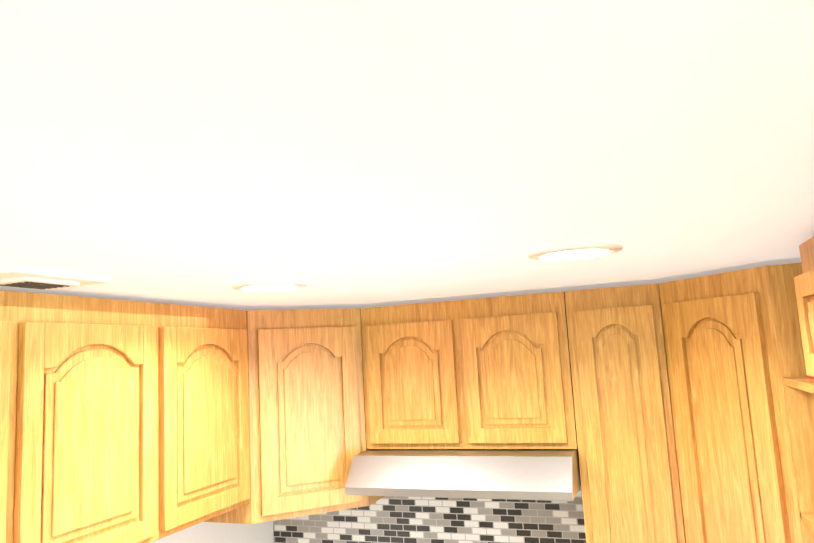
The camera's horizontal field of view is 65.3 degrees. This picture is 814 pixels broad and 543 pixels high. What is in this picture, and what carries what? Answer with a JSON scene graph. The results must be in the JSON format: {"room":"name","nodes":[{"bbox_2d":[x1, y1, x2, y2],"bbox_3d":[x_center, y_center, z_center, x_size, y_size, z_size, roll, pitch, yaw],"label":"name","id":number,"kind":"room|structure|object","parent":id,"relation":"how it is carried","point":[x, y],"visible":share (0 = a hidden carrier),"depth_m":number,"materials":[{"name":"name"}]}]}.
{"room":"kitchen","nodes":[
{"label":"kitchen","id":0,"kind":"room"},
{"bbox_2d":[151,521,273,542],"bbox_3d":[-1.372,1.378,2.024,0.980,2.460,1.950,-6,-8,20],"label":"wall","id":1,"kind":"structure","parent":0,"point":[214,532],"depth_m":2.48,"materials":[{"name":"white paint"}]},
{"bbox_2d":[0,290,55,542],"bbox_3d":[-1.059,0.360,1.239,0.328,0.655,0.517,-6,-8,20],"label":"upper cabinet","id":2,"kind":"object","parent":1,"relation":"attached to","point":[27,319],"depth_m":1.40,"materials":[{"name":"brown wood"}]},
{"bbox_2d":[52,295,183,542],"bbox_3d":[-0.915,0.403,1.621,0.328,0.655,0.568,-6,-8,20],"label":"upper cabinet","id":3,"kind":"object","parent":1,"relation":"attached to","point":[124,421],"depth_m":1.63,"materials":[{"name":"brown wood"}]},
{"bbox_2d":[184,305,250,528],"bbox_3d":[-0.771,0.446,2.003,0.328,0.655,0.518,-6,-8,20],"label":"upper cabinet","id":4,"kind":"object","parent":1,"relation":"attached to","point":[216,396],"depth_m":2.00,"materials":[{"name":"brown wood"}]},
{"bbox_2d":[204,308,384,523],"bbox_3d":[-0.440,0.528,2.482,0.606,0.724,0.616,-6,-8,20],"label":"upper cabinet","id":5,"kind":"object","parent":1,"relation":"attached to","point":[306,372],"depth_m":2.25,"materials":[{"name":"brown wood"}]},
{"bbox_2d":[0,0,813,309],"bbox_3d":[-0.930,-0.167,0.157,3.380,0.060,5.740,-6,-8,20],"label":"ceiling","id":6,"kind":"structure","parent":0,"point":[334,154],"depth_m":0.62,"materials":[{"name":"paint"}]},
{"bbox_2d":[0,265,110,289],"bbox_3d":[-0.766,0.019,1.310,0.170,0.022,0.230,-6,-8,20],"label":"ceiling vent","id":7,"kind":"object","parent":6,"relation":"in","point":[26,277],"visible":1,"depth_m":1.27,"materials":[{"name":"white metal"}]},
{"bbox_2d":[232,280,307,291],"bbox_3d":[-0.360,0.040,1.670,0.196,0.010,0.196,-6,-8,20],"label":"recessed light","id":8,"kind":"object","parent":6,"relation":"in","point":[268,285],"visible":0.96,"depth_m":1.64,"materials":[{"name":"white"}]},
{"bbox_2d":[528,242,621,260],"bbox_3d":[0.360,-0.040,1.364,0.196,0.010,0.196,-6,-8,20],"label":"recessed light","id":9,"kind":"object","parent":6,"relation":"in","point":[577,251],"visible":0.96,"depth_m":1.34,"materials":[{"name":"white"}]},
{"bbox_3d":[0.119,1.374,2.591,3.380,2.460,0.150,-6,-8,20],"label":"wall","id":10,"kind":"structure","parent":0,"visible":0},
{"bbox_2d":[360,298,487,450],"bbox_3d":[0.097,0.392,2.444,0.446,0.522,0.339,-6,-8,20],"label":"upper cabinet","id":11,"kind":"object","parent":10,"relation":"attached to","point":[422,389],"depth_m":2.29,"materials":[{"name":"brown wood"}]},
{"bbox_2d":[345,448,580,500],"bbox_3d":[0.230,0.691,2.267,0.754,0.122,0.511,-6,-8,20],"label":"range hood","id":12,"kind":"object","parent":11,"relation":"attached to","point":[535,474],"visible":0.92,"depth_m":2.06,"materials":[{"name":"silver metal"}]},
{"bbox_2d":[476,292,567,448],"bbox_3d":[0.389,0.362,2.337,0.446,0.522,0.339,-6,-8,20],"label":"upper cabinet","id":13,"kind":"object","parent":10,"relation":"attached to","point":[522,364],"depth_m":2.16,"materials":[{"name":"brown wood"}]},
{"bbox_2d":[556,283,679,542],"bbox_3d":[0.770,0.569,2.140,0.355,1.024,0.394,-6,-8,20],"label":"upper cabinet","id":14,"kind":"object","parent":10,"relation":"attached to","point":[661,407],"depth_m":2.04,"materials":[{"name":"brown wood"}]},
{"bbox_2d":[656,263,806,542],"bbox_3d":[1.119,0.520,1.911,0.576,1.024,0.586,-6,-8,20],"label":"upper cabinet","id":15,"kind":"object","parent":10,"relation":"attached to","point":[729,341],"depth_m":1.78,"materials":[{"name":"brown wood"}]},
{"bbox_3d":[0.647,0.926,-0.562,0.150,2.460,5.440,-6,-8,20],"label":"wall","id":16,"kind":"structure","parent":0,"visible":0},
{"bbox_2d":[273,485,585,542],"bbox_3d":[0.468,1.357,2.376,2.220,1.200,0.007,-6,-8,20],"label":"tile backsplash","id":17,"kind":"structure","parent":16,"relation":"attached to","point":[392,519],"depth_m":2.52,"materials":[{"name":"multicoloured tile"}]},
{"bbox_2d":[794,236,813,395],"bbox_3d":[0.889,0.050,1.054,0.328,0.294,0.516,-6,-8,20],"label":"upper cabinet","id":18,"kind":"object","parent":16,"relation":"attached to","point":[804,283],"depth_m":1.28,"materials":[{"name":"brown wood"}]}
]}

